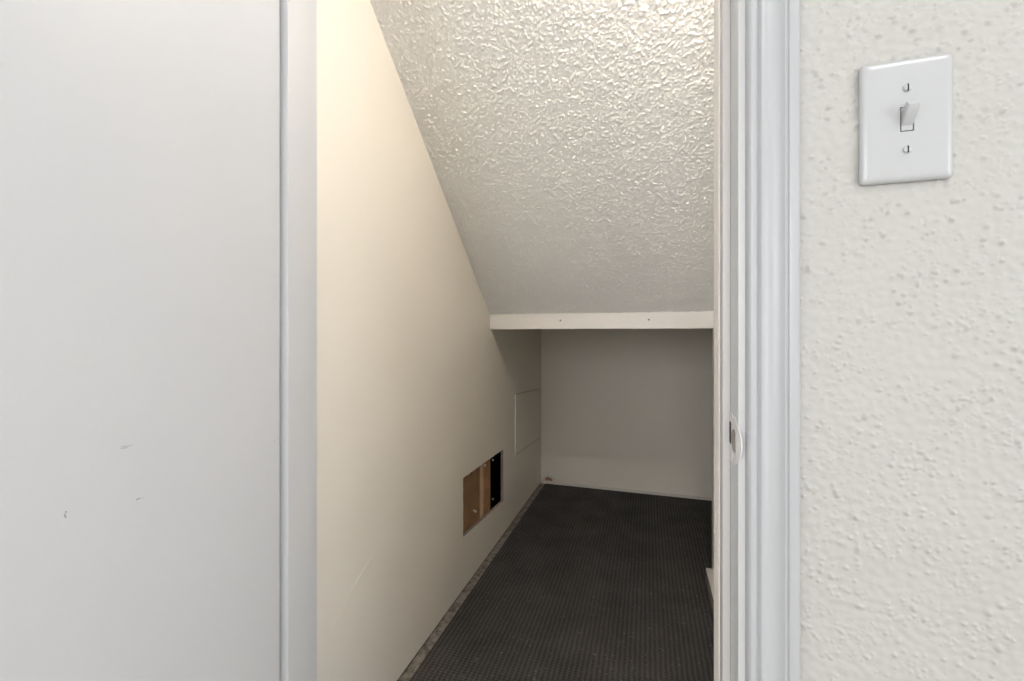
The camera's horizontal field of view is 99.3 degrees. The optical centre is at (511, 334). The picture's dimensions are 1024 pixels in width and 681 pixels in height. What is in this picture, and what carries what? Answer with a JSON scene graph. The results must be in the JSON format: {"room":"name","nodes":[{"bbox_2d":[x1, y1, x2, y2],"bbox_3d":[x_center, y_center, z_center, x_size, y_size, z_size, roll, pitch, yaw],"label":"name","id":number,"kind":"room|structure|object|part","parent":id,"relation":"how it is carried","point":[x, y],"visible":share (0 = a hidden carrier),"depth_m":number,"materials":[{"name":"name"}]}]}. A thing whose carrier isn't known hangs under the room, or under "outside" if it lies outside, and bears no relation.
{"room":"hallway","nodes":[
{"label":"hallway","id":0,"kind":"room"},
{"bbox_2d":[317,0,540,680],"bbox_3d":[-0.200,-0.104,1.870,0.126,2.209,2.272,0,0,17],"label":"wall","id":1,"kind":"structure","parent":0,"point":[416,388],"depth_m":1.22,"materials":[{"name":"beige paint"}]},
{"bbox_2d":[463,466,479,533],"bbox_3d":[-0.200,0.675,1.762,0.014,0.510,0.345,0,0,17],"label":"board","id":2,"kind":"object","parent":1,"relation":"in","point":[471,482],"visible":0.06,"depth_m":1.83,"materials":[{"name":"brown wood"}]},
{"bbox_2d":[480,463,483,518],"bbox_3d":[-0.148,0.675,1.942,0.038,0.510,0.024,0,0,17],"label":"stud","id":3,"kind":"object","parent":1,"relation":"in","point":[481,467],"visible":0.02,"depth_m":1.93,"materials":[{"name":"brown wood"}]},
{"bbox_2d":[484,459,489,514],"bbox_3d":[-0.142,0.675,2.008,0.054,0.510,0.100,0,0,17],"label":"stud","id":4,"kind":"object","parent":1,"relation":"in","point":[487,467],"visible":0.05,"depth_m":2.01,"materials":[{"name":"brown wood"}]},
{"bbox_2d":[515,389,539,455],"bbox_3d":[0.099,0.501,2.628,0.012,0.361,0.576,0,0,17],"label":"access panel","id":5,"kind":"object","parent":1,"relation":"attached to","point":[527,404],"visible":0.93,"depth_m":2.58,"materials":[{"name":"beige paint"}]},
{"bbox_2d":[370,0,713,314],"bbox_3d":[0.158,-0.635,1.239,0.939,1.108,1.285,0,0,17],"label":"ceiling","id":6,"kind":"structure","parent":0,"point":[569,144],"depth_m":1.30,"materials":[{"name":"white paint"}]},
{"bbox_2d":[397,483,713,680],"bbox_3d":[0.452,1.011,1.646,1.355,0.038,2.352,0,0,17],"label":"floor","id":7,"kind":"structure","parent":0,"point":[589,584],"depth_m":1.64,"materials":[{"name":"grey carpet"}]},
{"bbox_2d":[541,329,711,497],"bbox_3d":[0.841,0.450,2.749,1.350,1.100,0.034,0,0,17],"label":"wall","id":8,"kind":"structure","parent":0,"point":[631,409],"depth_m":2.77,"materials":[{"name":"beige paint"}]},
{"bbox_2d":[545,481,711,500],"bbox_3d":[0.833,0.989,2.733,1.275,0.016,0.010,0,0,17],"label":"baseboard","id":9,"kind":"structure","parent":8,"relation":"attached to","point":[546,482],"depth_m":2.76,"materials":[{"name":"beige wood"}]},
{"bbox_2d":[712,329,713,572],"bbox_3d":[0.637,-0.094,1.121,0.050,2.189,1.340,0,0,17],"label":"wall","id":10,"kind":"structure","parent":0,"point":[712,329],"depth_m":1.73,"materials":[{"name":"beige paint"}]},
{"bbox_2d":[706,568,713,613],"bbox_3d":[0.601,0.972,1.132,0.025,0.056,1.320,0,0,17],"label":"baseboard","id":11,"kind":"structure","parent":10,"relation":"attached to","point":[709,572],"depth_m":1.67,"materials":[{"name":"white wood"}]},
{"bbox_2d":[800,0,1023,680],"bbox_3d":[1.248,-0.220,0.124,2.092,2.440,0.005,0,0,17],"label":"wall","id":12,"kind":"structure","parent":0,"point":[912,293],"depth_m":0.40,"materials":[{"name":"grey paint"}]},
{"bbox_2d":[745,0,799,680],"bbox_3d":[0.254,-0.040,0.425,0.044,2.080,0.017,0,0,17],"label":"door frame","id":13,"kind":"structure","parent":12,"relation":"attached to","point":[772,27],"depth_m":0.42,"materials":[{"name":"grey"}]},
{"bbox_2d":[859,53,952,185],"bbox_3d":[0.357,-0.196,0.392,0.070,0.111,0.018,0,0,17],"label":"light switch","id":14,"kind":"object","parent":12,"relation":"attached to","point":[906,106],"visible":1,"depth_m":0.39,"materials":[{"name":"grey plastic"}]},
{"bbox_3d":[1.262,-0.220,0.175,2.094,2.440,0.096,0,0,17],"label":"wall","id":15,"kind":"structure","parent":0,"visible":0},
{"bbox_2d":[714,0,744,680],"bbox_3d":[0.248,-0.015,0.485,0.027,2.030,0.109,0,0,17],"label":"trim","id":16,"kind":"structure","parent":15,"relation":"attached to","point":[729,15],"depth_m":0.48,"materials":[{"name":"grey paint"}]},
{"bbox_3d":[0.234,0.111,0.457,0.003,0.053,0.047,0,0,14],"label":"strike plate","id":17,"kind":"part","parent":16,"relation":"part of","materials":[{"name":"white paint"}]},
{"bbox_3d":[-0.865,-0.220,0.835,1.051,2.440,0.100,0,0,17],"label":"wall","id":18,"kind":"structure","parent":0,"visible":0},
{"bbox_2d":[0,0,279,680],"bbox_3d":[-0.395,-0.017,0.322,0.099,2.010,0.663,0,0,16],"label":"door","id":19,"kind":"structure","parent":18,"relation":"in","point":[140,139],"depth_m":0.43,"materials":[{"name":"grey"}]},
{"bbox_2d":[280,0,316,680],"bbox_3d":[-0.348,-0.015,0.673,0.034,2.030,0.101,0,0,17],"label":"trim","id":20,"kind":"structure","parent":18,"relation":"attached to","point":[298,18],"depth_m":0.67,"materials":[{"name":"grey"}]},
{"bbox_3d":[0.696,-0.080,2.299,1.358,0.040,0.945,0,0,17],"label":"niche","id":21,"kind":"object","parent":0,"visible":0},
{"bbox_2d":[490,311,713,329],"bbox_3d":[0.365,-0.065,1.871,0.955,0.078,0.071,0,0,17],"label":"beam","id":22,"kind":"structure","parent":21,"relation":"attached to","point":[624,320],"depth_m":1.82,"materials":[{"name":"white"}]}
]}

